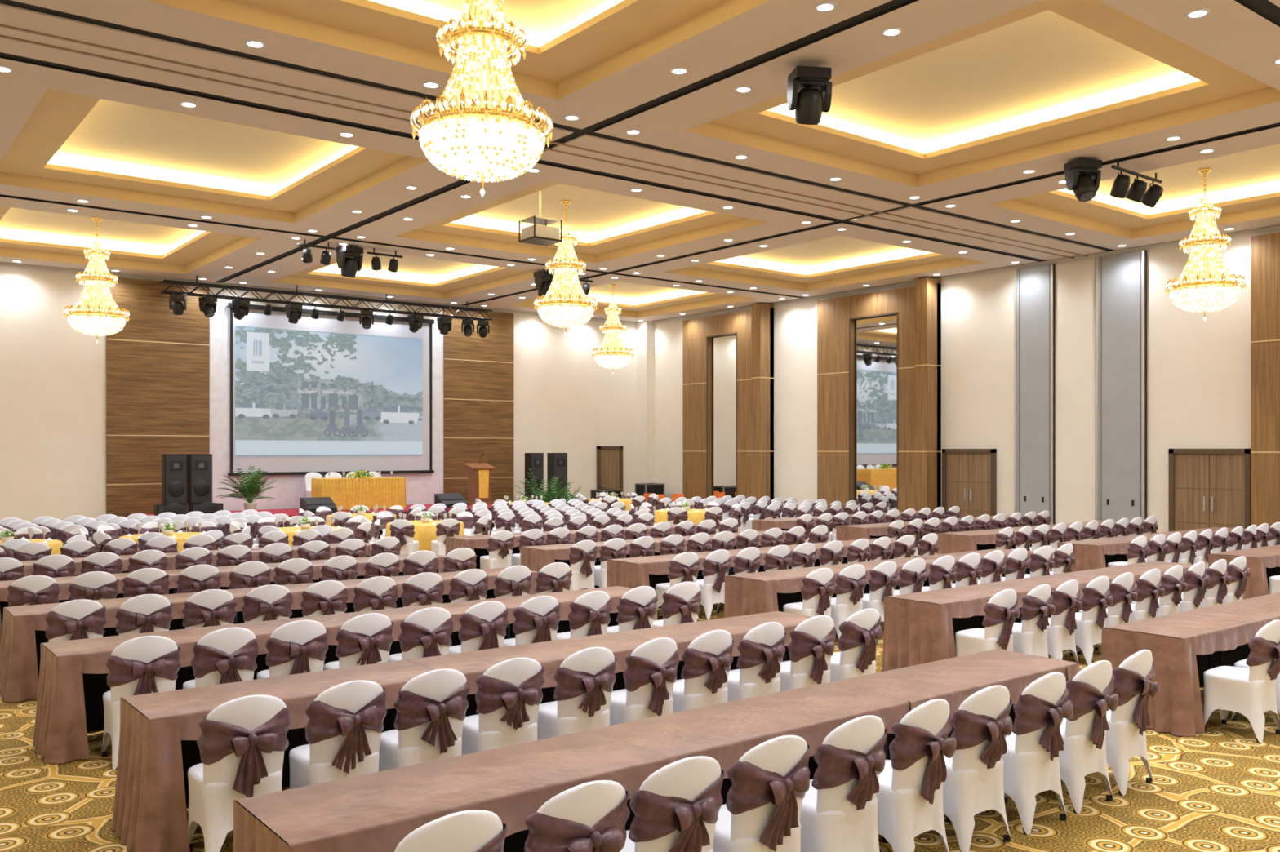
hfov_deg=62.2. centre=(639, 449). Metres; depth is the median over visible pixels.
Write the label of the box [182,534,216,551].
banquet chair
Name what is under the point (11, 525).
banquet chair
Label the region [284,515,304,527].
banquet chair
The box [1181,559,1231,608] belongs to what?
banquet chair
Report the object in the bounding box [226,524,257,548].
banquet chair
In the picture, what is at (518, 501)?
banquet chair
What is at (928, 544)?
banquet chair
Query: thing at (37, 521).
banquet chair
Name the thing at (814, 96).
moving-head light
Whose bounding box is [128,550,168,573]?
banquet chair
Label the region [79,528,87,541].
banquet chair
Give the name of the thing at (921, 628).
banquet table
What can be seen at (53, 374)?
wall
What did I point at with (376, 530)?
banquet chair
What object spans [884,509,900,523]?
banquet chair
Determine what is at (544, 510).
banquet chair
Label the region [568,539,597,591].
banquet chair
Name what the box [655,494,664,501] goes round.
chair
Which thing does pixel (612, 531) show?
banquet chair
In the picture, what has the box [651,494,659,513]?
banquet chair
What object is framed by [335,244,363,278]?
moving-head light
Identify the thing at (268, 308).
lighting truss
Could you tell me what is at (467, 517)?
banquet chair
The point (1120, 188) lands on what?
light bar
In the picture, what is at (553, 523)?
banquet chair
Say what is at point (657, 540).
banquet table
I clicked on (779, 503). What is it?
banquet chair
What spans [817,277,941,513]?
wood panel
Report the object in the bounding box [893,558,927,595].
banquet chair
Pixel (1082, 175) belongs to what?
moving-head light
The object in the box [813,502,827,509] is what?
banquet chair
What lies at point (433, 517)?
banquet chair
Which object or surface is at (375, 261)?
light bar
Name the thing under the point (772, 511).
banquet chair
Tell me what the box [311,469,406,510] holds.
head table
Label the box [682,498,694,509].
banquet chair
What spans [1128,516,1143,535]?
banquet chair
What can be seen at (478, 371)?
wood wall panel
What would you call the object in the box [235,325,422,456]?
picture
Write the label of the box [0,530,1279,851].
floor
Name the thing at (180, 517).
banquet chair
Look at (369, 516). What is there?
round banquet table
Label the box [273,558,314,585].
banquet chair
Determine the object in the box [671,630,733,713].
banquet chair
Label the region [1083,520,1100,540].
banquet chair
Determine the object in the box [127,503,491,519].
stage
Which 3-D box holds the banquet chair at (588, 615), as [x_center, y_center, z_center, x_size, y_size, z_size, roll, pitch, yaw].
[-0.537,1.748,9.873,0.483,0.904,0.539,0,0,-40]
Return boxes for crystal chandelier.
[63,217,129,343]
[409,0,553,196]
[533,200,597,335]
[591,284,633,373]
[1164,168,1246,320]
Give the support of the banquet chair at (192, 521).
on the floor
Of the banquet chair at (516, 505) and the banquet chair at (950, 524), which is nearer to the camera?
the banquet chair at (950, 524)
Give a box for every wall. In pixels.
[0,262,638,523]
[651,225,1279,533]
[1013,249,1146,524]
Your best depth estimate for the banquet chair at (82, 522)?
20.13 m
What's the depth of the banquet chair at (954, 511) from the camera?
24.30 m
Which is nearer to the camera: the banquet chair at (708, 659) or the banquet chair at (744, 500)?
the banquet chair at (708, 659)
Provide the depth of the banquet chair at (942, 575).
12.94 m
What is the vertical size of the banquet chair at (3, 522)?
0.904 m
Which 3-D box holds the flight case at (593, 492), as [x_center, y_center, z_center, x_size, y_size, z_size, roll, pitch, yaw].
[-1.038,1.725,33.326,0.840,0.950,0.640,0,0,-44]
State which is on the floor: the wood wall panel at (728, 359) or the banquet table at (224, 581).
the banquet table at (224, 581)
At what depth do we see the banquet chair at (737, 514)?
24.65 m
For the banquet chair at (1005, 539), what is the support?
on the floor
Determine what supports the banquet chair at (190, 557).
on the floor
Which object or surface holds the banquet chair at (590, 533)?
on the floor
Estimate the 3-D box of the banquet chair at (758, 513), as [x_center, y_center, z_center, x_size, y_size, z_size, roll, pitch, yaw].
[2.948,1.748,26.696,0.485,0.904,0.540,0,0,-37]
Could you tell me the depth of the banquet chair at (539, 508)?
24.98 m
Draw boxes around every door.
[596,446,622,489]
[942,448,996,519]
[1168,448,1250,532]
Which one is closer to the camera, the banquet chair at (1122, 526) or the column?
the banquet chair at (1122, 526)
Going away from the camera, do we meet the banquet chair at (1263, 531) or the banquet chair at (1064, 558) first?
the banquet chair at (1064, 558)
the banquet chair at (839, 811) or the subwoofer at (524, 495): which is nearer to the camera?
the banquet chair at (839, 811)
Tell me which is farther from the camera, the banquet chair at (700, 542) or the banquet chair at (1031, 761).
the banquet chair at (700, 542)
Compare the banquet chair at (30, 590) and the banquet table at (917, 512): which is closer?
the banquet chair at (30, 590)
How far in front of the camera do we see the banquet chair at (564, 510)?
24.14 m
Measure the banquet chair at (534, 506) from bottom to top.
0.904 m
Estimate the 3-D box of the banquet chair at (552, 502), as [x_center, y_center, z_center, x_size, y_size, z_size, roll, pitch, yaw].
[-2.292,1.748,27.816,0.482,0.904,0.538,0,0,-39]
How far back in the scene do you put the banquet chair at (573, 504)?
26.81 m
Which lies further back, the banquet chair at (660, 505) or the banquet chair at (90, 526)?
the banquet chair at (660, 505)
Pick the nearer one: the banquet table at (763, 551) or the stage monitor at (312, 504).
the banquet table at (763, 551)
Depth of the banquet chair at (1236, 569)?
12.84 m
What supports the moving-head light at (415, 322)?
hanging from the lighting truss
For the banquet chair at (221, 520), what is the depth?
20.80 m
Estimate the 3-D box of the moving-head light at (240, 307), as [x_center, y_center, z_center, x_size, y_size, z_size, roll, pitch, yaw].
[-10.095,-3.534,26.790,0.341,0.509,0.370,0,0,29]
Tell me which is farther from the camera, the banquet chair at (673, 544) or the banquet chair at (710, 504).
the banquet chair at (710, 504)
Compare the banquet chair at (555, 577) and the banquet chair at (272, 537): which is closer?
the banquet chair at (555, 577)
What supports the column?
on the floor
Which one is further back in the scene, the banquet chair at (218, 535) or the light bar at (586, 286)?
the light bar at (586, 286)
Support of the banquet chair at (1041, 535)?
on the floor
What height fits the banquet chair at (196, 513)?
0.904 m
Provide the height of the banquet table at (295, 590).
0.751 m
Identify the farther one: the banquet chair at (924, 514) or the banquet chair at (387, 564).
the banquet chair at (924, 514)
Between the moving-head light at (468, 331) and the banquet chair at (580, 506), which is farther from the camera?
the moving-head light at (468, 331)
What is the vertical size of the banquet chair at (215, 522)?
0.904 m
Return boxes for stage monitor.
[299,497,337,513]
[434,493,467,508]
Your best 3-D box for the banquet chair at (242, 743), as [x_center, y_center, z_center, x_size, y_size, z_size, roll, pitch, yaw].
[-2.174,1.748,5.737,0.482,0.904,0.539,0,0,-38]
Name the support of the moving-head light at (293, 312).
hanging from the lighting truss
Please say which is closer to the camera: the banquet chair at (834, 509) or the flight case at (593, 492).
the banquet chair at (834, 509)
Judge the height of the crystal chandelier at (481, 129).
2.630 m
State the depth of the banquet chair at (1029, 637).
10.14 m
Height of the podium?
1.477 m
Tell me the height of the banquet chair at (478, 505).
0.904 m
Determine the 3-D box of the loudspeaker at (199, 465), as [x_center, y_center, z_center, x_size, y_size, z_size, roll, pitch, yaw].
[-10.509,0.690,25.276,0.520,1.170,0.475,0,0,-38]
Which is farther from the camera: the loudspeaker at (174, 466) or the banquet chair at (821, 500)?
the banquet chair at (821, 500)
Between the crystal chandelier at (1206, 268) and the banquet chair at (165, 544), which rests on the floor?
the banquet chair at (165, 544)
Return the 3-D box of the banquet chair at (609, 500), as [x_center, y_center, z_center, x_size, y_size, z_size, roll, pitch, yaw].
[-0.844,1.748,29.764,0.483,0.904,0.539,0,0,3]
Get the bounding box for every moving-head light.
[168,293,186,315]
[198,296,217,317]
[231,298,249,319]
[284,303,302,324]
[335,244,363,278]
[359,310,373,328]
[407,314,423,333]
[436,316,452,334]
[461,319,474,337]
[476,320,489,337]
[533,270,554,297]
[786,65,831,124]
[1063,158,1102,202]
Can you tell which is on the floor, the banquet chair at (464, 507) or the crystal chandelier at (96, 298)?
the banquet chair at (464, 507)
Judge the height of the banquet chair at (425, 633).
0.904 m
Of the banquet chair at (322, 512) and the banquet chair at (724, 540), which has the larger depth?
the banquet chair at (322, 512)
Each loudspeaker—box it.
[161,453,187,504]
[187,453,212,503]
[524,453,543,495]
[546,453,567,494]
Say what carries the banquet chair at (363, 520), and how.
on the floor
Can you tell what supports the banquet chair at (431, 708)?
on the floor
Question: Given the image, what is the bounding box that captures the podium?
[463,453,495,505]
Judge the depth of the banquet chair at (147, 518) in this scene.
20.84 m
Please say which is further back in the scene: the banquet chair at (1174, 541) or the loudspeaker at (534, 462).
the loudspeaker at (534, 462)
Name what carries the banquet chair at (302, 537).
on the floor
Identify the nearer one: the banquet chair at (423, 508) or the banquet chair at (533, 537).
the banquet chair at (533, 537)
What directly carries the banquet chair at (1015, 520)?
on the floor
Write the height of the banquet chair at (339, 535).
0.904 m
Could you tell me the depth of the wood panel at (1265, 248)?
20.50 m
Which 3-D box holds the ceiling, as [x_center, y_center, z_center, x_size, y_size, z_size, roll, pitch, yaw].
[0.542,-4.567,16.394,23.640,0.565,31.510,0,0,-38]
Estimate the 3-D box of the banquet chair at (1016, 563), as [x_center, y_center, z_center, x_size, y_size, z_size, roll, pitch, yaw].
[4.907,1.748,14.159,0.484,0.904,0.539,0,0,-39]
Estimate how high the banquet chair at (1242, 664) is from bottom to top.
0.904 m
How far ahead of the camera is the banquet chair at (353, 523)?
20.46 m
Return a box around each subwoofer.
[154,502,189,515]
[187,502,222,513]
[524,495,551,502]
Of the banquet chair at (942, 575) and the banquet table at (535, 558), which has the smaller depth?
the banquet chair at (942, 575)
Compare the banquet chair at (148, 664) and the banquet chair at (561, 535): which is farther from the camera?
the banquet chair at (561, 535)
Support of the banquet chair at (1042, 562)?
on the floor
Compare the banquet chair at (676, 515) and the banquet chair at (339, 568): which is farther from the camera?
the banquet chair at (676, 515)
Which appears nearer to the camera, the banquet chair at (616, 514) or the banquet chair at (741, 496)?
the banquet chair at (616, 514)
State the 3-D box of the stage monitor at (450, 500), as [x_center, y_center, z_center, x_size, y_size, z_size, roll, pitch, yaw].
[-5.141,1.390,28.914,0.760,0.380,0.500,0,0,-38]
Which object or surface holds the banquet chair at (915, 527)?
on the floor
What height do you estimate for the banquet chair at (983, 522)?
0.904 m
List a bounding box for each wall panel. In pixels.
[106,277,209,518]
[209,304,443,511]
[443,308,513,502]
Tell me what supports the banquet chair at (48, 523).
on the floor
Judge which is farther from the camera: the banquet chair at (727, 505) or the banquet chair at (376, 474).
the banquet chair at (376, 474)
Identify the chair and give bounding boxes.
[0,517,21,528]
[0,527,12,540]
[0,538,31,559]
[0,546,6,557]
[0,557,25,581]
[4,520,31,531]
[6,575,59,607]
[11,523,39,532]
[12,527,44,539]
[13,542,52,561]
[31,516,55,524]
[31,525,52,539]
[31,555,75,577]
[38,519,62,528]
[44,599,106,642]
[48,521,75,540]
[56,524,87,546]
[59,540,96,558]
[63,534,86,545]
[64,515,85,523]
[66,527,89,542]
[67,571,118,600]
[73,517,97,526]
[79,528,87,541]
[80,551,122,574]
[83,520,107,543]
[91,532,112,553]
[92,523,122,538]
[95,514,116,521]
[96,524,118,540]
[101,635,181,770]
[102,537,138,555]
[106,516,127,524]
[115,594,173,635]
[117,519,140,536]
[122,568,169,598]
[126,513,146,520]
[128,521,148,534]
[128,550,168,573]
[137,532,165,551]
[138,515,159,522]
[139,522,166,533]
[143,536,177,553]
[151,518,172,524]
[156,512,176,518]
[168,514,189,520]
[168,520,188,532]
[174,546,213,569]
[176,564,221,593]
[182,516,203,532]
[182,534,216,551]
[182,589,236,629]
[182,627,258,688]
[186,511,204,517]
[187,695,290,851]
[191,521,217,532]
[193,519,219,529]
[198,513,217,519]
[202,529,225,550]
[213,510,231,516]
[213,515,232,537]
[215,545,253,567]
[221,533,253,549]
[224,518,249,537]
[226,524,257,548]
[227,512,246,519]
[227,520,258,547]
[228,561,271,589]
[237,522,247,529]
[240,509,257,515]
[240,525,253,542]
[241,584,293,622]
[242,515,261,538]
[253,511,272,518]
[253,516,275,543]
[256,517,279,533]
[257,525,282,543]
[257,542,293,564]
[257,619,328,679]
[258,531,288,547]
[271,513,288,527]
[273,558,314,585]
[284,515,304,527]
[288,680,386,789]
[292,529,321,546]
[296,540,330,560]
[298,508,304,516]
[300,580,347,617]
[303,511,316,516]
[305,472,322,497]
[307,516,325,526]
[310,524,333,542]
[315,506,333,521]
[320,555,358,581]
[324,471,342,478]
[324,613,394,670]
[326,528,355,543]
[331,511,353,527]
[334,538,366,558]
[344,516,361,533]
[349,505,370,513]
[351,576,397,612]
[354,522,372,542]
[360,517,373,542]
[364,552,399,578]
[365,471,381,477]
[369,519,382,543]
[370,537,400,556]
[372,511,394,524]
[376,512,395,537]
[378,669,470,772]
[386,505,404,519]
[388,607,453,662]
[389,519,418,555]
[394,809,507,851]
[400,572,444,607]
[402,550,437,575]
[406,509,418,520]
[407,504,426,514]
[413,511,436,520]
[427,506,445,520]
[431,503,447,519]
[431,518,460,555]
[442,547,476,573]
[446,507,465,519]
[448,568,488,603]
[448,600,508,654]
[450,502,467,509]
[453,505,468,511]
[454,511,474,536]
[462,657,545,755]
[466,513,494,536]
[469,504,488,512]
[470,502,488,510]
[470,506,488,528]
[471,510,493,534]
[473,516,489,535]
[480,530,514,569]
[489,501,506,512]
[490,511,515,534]
[491,503,508,514]
[491,506,509,528]
[491,509,514,532]
[493,499,510,508]
[493,565,532,598]
[503,595,560,647]
[509,500,524,509]
[511,502,526,511]
[511,528,544,566]
[513,505,529,526]
[514,508,533,530]
[514,511,537,533]
[520,514,542,533]
[524,780,630,851]
[525,499,537,507]
[528,500,545,508]
[530,502,545,511]
[533,504,550,515]
[534,562,572,594]
[537,507,555,529]
[537,647,617,740]
[541,510,560,531]
[542,517,564,531]
[543,513,564,524]
[545,527,570,545]
[547,499,562,506]
[550,501,564,508]
[555,503,569,511]
[555,591,611,639]
[559,506,575,516]
[563,509,580,528]
[565,498,579,506]
[566,516,587,530]
[567,512,586,521]
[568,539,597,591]
[569,501,583,506]
[573,502,587,511]
[574,493,582,498]
[574,525,598,543]
[577,495,588,503]
[580,506,595,513]
[585,508,601,526]
[586,500,600,506]
[588,537,626,589]
[589,511,608,525]
[591,515,610,528]
[593,502,608,511]
[595,492,609,498]
[600,524,623,542]
[601,496,617,509]
[605,507,621,519]
[606,586,657,633]
[608,502,626,511]
[609,637,679,725]
[610,510,628,525]
[613,514,633,527]
[621,755,724,851]
[623,493,638,498]
[623,523,647,540]
[626,495,645,512]
[628,504,635,516]
[628,536,655,557]
[632,509,649,524]
[635,513,654,525]
[639,506,655,525]
[640,502,654,515]
[643,493,652,502]
[647,493,655,504]
[649,521,671,537]
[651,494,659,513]
[653,497,671,519]
[653,582,701,627]
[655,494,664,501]
[655,551,699,622]
[659,534,684,555]
[666,506,688,524]
[667,501,684,509]
[671,493,684,502]
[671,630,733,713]
[674,520,694,536]
[675,497,686,502]
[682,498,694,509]
[685,533,711,552]
[691,496,702,509]
[695,519,716,534]
[696,549,730,620]
[697,498,711,509]
[702,502,719,509]
[704,506,723,533]
[706,496,716,502]
[710,531,734,551]
[711,500,721,507]
[712,735,810,851]
[715,497,725,510]
[715,546,760,613]
[718,518,738,533]
[721,499,736,520]
[721,503,739,522]
[722,495,732,501]
[727,622,786,702]
[731,497,742,503]
[732,505,743,533]
[735,529,759,549]
[736,494,746,500]
[738,499,751,532]
[738,502,751,532]
[746,497,756,514]
[748,501,768,529]
[750,498,768,518]
[760,496,770,506]
[760,528,783,547]
[763,545,791,571]
[764,503,779,519]
[769,497,782,507]
[769,501,782,518]
[779,615,835,692]
[780,500,797,518]
[781,497,796,515]
[781,502,796,518]
[782,568,835,617]
[783,526,805,545]
[789,542,816,568]
[795,505,810,517]
[795,514,813,542]
[797,502,812,515]
[800,499,813,515]
[800,715,887,851]
[808,524,828,543]
[812,504,827,516]
[813,498,826,506]
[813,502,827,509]
[815,513,832,542]
[818,540,844,566]
[827,501,842,511]
[827,503,842,515]
[829,608,882,682]
[830,512,848,542]
[830,564,866,639]
[842,503,857,514]
[843,500,856,511]
[846,538,871,563]
[850,511,867,524]
[859,502,874,513]
[862,560,897,622]
[867,510,884,524]
[869,536,892,561]
[873,502,888,512]
[876,698,956,851]
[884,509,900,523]
[886,520,905,540]
[892,534,915,559]
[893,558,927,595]
[900,508,916,521]
[906,519,924,556]
[916,507,932,520]
[917,533,938,556]
[922,517,941,555]
[922,555,956,591]
[930,506,946,519]
[941,516,959,533]
[942,685,1012,851]
[946,506,961,518]
[951,552,982,587]
[955,589,1020,657]
[958,515,975,532]
[973,514,991,530]
[977,550,1005,584]
[990,513,1006,529]
[995,527,1015,549]
[1001,547,1030,581]
[1001,672,1073,835]
[1006,512,1023,527]
[1012,525,1033,551]
[1012,584,1055,657]
[1021,511,1038,526]
[1021,579,1082,663]
[1024,545,1054,577]
[1029,524,1051,551]
[1035,511,1051,525]
[1048,523,1068,571]
[1049,521,1084,570]
[1049,543,1076,574]
[1050,576,1113,666]
[1059,660,1118,814]
[1060,649,1159,795]
[1076,572,1137,654]
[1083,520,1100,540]
[1097,519,1116,538]
[1106,568,1164,622]
[1107,535,1150,567]
[1113,518,1130,537]
[1126,533,1168,562]
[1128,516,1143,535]
[1131,564,1187,617]
[1142,515,1158,534]
[1144,532,1184,563]
[1157,562,1210,613]
[1178,530,1199,564]
[1179,528,1214,568]
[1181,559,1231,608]
[1195,527,1231,553]
[1202,619,1279,743]
[1210,526,1245,551]
[1222,555,1251,604]
[1226,524,1260,550]
[1231,658,1279,720]
[1241,523,1271,548]
[1267,522,1279,546]
[1268,575,1279,594]
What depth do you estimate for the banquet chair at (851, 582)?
11.94 m
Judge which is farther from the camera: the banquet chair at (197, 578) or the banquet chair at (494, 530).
the banquet chair at (494, 530)
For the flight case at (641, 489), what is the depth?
34.32 m
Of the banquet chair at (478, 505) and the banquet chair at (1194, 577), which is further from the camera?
the banquet chair at (478, 505)
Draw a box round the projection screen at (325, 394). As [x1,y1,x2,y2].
[227,302,434,475]
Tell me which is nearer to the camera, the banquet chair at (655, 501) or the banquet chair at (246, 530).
the banquet chair at (246, 530)
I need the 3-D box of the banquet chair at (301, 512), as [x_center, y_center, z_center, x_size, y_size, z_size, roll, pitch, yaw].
[-7.267,1.748,23.357,0.540,0.904,0.485,0,0,-8]
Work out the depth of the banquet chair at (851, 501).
27.09 m
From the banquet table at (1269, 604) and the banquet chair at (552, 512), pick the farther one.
the banquet chair at (552, 512)
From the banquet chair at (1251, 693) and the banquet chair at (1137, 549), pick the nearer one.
the banquet chair at (1251, 693)
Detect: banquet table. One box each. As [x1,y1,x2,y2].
[0,528,62,555]
[0,573,129,651]
[0,591,199,702]
[20,557,121,577]
[32,619,288,764]
[111,659,433,851]
[118,550,259,573]
[119,521,204,552]
[163,562,319,594]
[225,578,397,624]
[232,729,668,851]
[249,542,372,559]
[275,516,345,546]
[281,600,478,671]
[309,554,445,582]
[325,505,395,526]
[385,511,464,551]
[389,567,537,608]
[407,632,650,716]
[445,532,548,569]
[468,586,657,639]
[504,495,549,505]
[520,541,632,591]
[542,528,626,545]
[587,492,633,511]
[592,682,909,831]
[606,551,737,608]
[617,611,812,690]
[622,523,698,540]
[624,535,714,558]
[653,501,707,524]
[708,530,788,551]
[712,544,822,604]
[724,564,871,617]
[751,516,832,531]
[813,513,886,531]
[813,538,897,566]
[827,648,1086,776]
[832,556,959,597]
[835,522,916,556]
[881,582,1035,671]
[883,511,932,518]
[903,519,974,556]
[921,548,1033,586]
[937,528,1018,555]
[957,515,1022,528]
[993,571,1119,623]
[1000,524,1069,549]
[1053,520,1129,542]
[1057,537,1151,572]
[1080,561,1206,592]
[1101,607,1279,737]
[1119,531,1199,562]
[1172,527,1245,551]
[1207,592,1279,668]
[1208,546,1279,599]
[1266,544,1279,577]
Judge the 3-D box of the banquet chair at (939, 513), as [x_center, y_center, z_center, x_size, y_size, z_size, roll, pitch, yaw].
[6.680,1.748,24.181,0.486,0.904,0.539,0,0,-40]
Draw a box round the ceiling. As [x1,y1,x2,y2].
[0,0,1279,321]
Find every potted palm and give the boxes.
[215,466,276,510]
[511,469,573,502]
[538,482,588,503]
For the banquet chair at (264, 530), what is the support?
on the floor
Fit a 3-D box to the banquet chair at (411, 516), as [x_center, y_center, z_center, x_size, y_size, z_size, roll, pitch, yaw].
[-5.085,1.748,23.223,0.540,0.904,0.485,0,0,14]
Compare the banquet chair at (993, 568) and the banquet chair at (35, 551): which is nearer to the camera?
the banquet chair at (993, 568)
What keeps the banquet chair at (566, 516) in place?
on the floor
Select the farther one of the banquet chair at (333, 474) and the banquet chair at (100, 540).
the banquet chair at (333, 474)
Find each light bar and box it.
[297,239,335,265]
[366,248,402,272]
[578,275,592,295]
[1109,160,1163,208]
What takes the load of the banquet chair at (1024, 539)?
on the floor
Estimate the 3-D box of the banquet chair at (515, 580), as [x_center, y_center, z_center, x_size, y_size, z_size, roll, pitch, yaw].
[-1.496,1.748,12.016,0.484,0.904,0.539,0,0,-38]
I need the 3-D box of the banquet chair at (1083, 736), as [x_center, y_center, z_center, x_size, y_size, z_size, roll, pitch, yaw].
[2.697,1.748,6.658,0.482,0.904,0.538,0,0,-38]
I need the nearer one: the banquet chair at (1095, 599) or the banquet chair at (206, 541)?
the banquet chair at (1095, 599)
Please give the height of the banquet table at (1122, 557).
0.751 m
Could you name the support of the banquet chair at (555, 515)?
on the floor
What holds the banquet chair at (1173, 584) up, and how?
on the floor
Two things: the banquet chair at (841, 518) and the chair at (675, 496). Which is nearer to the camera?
the banquet chair at (841, 518)
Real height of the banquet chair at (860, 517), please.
0.904 m
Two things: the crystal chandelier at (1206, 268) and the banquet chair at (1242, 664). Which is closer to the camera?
the banquet chair at (1242, 664)
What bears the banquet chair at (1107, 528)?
on the floor
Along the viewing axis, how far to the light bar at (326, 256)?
21.80 m
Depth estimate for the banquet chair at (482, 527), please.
20.51 m
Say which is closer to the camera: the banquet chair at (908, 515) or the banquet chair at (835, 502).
the banquet chair at (908, 515)
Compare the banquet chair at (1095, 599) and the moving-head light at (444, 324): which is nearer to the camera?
the banquet chair at (1095, 599)
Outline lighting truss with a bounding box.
[160,275,492,324]
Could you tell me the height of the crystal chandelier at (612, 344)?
2.630 m
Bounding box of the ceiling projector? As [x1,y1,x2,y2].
[518,190,562,246]
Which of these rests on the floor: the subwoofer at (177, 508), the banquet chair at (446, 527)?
the banquet chair at (446, 527)
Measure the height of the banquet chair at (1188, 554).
0.904 m
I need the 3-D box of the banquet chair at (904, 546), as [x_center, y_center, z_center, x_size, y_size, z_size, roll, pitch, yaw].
[3.953,1.748,16.276,0.483,0.904,0.539,0,0,-37]
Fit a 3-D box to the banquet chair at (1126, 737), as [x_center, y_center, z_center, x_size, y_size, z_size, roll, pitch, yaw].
[3.115,1.748,6.998,0.483,0.904,0.539,0,0,-40]
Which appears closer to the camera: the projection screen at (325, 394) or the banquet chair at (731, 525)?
the banquet chair at (731, 525)
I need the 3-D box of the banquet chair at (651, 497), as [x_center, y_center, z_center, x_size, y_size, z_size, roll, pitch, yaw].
[0.227,1.748,31.359,0.539,0.904,0.484,0,0,-25]
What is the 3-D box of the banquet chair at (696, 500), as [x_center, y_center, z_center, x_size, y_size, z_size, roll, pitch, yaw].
[1.466,1.748,29.504,0.487,0.904,0.540,0,0,-36]
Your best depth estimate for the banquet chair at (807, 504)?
26.09 m
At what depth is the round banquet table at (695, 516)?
24.79 m
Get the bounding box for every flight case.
[590,488,623,498]
[635,483,664,496]
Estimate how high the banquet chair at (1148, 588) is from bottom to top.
0.904 m
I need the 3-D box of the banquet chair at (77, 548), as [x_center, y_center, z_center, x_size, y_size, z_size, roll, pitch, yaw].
[-8.134,1.748,15.315,0.483,0.904,0.539,0,0,-39]
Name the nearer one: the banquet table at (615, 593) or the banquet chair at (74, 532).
the banquet table at (615, 593)
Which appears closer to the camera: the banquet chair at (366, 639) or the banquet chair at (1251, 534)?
the banquet chair at (366, 639)
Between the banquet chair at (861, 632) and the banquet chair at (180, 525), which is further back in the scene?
the banquet chair at (180, 525)
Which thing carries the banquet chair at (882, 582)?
on the floor
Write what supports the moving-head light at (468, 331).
hanging from the lighting truss
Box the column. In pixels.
[635,320,654,483]
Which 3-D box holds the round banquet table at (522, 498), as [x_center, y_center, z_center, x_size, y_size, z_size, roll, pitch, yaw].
[-3.191,1.704,28.737,1.676,0.952,1.676,0,0,30]
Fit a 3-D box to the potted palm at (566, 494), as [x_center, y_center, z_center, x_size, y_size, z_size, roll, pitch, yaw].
[-2.115,1.558,29.837,1.608,1.284,1.904,0,0,-10]
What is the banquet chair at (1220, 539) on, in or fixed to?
on the floor
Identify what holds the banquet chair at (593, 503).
on the floor
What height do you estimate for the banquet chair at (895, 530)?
0.904 m
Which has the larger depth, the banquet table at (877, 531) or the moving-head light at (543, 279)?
the moving-head light at (543, 279)
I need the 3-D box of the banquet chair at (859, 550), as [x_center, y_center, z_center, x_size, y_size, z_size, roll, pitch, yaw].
[3.114,1.748,15.605,0.487,0.904,0.540,0,0,-40]
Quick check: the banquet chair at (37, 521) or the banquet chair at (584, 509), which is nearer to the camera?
the banquet chair at (37, 521)
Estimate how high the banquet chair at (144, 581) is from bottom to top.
0.904 m
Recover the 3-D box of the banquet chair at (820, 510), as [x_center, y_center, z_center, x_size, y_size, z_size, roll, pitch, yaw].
[4.179,1.748,25.122,0.487,0.904,0.540,0,0,-36]
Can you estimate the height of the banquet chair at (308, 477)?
0.976 m
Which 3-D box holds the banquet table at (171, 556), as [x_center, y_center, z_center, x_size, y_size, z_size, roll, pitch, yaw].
[-6.320,1.825,14.784,1.800,0.751,0.712,0,0,-38]
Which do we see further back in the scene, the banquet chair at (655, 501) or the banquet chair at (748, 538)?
the banquet chair at (655, 501)
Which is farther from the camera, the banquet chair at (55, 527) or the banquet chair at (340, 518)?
the banquet chair at (340, 518)
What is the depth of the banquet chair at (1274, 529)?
18.93 m
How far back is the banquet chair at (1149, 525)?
20.71 m
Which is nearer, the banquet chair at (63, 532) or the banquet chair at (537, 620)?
the banquet chair at (537, 620)
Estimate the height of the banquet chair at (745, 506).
0.904 m
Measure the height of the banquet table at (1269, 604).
0.751 m
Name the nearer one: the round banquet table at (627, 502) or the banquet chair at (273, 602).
the banquet chair at (273, 602)
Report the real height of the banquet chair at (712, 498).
0.904 m
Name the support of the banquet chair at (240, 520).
on the floor
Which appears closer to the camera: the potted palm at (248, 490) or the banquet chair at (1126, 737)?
the banquet chair at (1126, 737)
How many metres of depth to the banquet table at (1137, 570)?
12.95 m
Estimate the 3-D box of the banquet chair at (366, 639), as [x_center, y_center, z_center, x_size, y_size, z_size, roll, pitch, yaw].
[-2.263,1.748,8.543,0.484,0.904,0.540,0,0,-39]
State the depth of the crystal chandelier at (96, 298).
22.00 m
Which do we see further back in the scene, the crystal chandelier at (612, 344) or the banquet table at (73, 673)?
the crystal chandelier at (612, 344)
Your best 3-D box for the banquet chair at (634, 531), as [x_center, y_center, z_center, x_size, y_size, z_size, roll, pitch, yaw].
[-0.145,1.748,18.858,0.484,0.904,0.540,0,0,-36]
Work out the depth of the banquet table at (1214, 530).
19.13 m
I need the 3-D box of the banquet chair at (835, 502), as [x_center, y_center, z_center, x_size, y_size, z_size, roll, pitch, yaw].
[4.864,1.748,26.979,0.487,0.904,0.540,0,0,-40]
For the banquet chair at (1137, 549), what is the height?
0.904 m
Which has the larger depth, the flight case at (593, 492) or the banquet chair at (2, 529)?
the flight case at (593, 492)
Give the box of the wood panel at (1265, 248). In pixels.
[1250,232,1279,528]
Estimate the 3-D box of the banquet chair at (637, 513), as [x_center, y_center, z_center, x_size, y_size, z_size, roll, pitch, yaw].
[-0.052,1.748,23.128,0.483,0.904,0.539,0,0,-38]

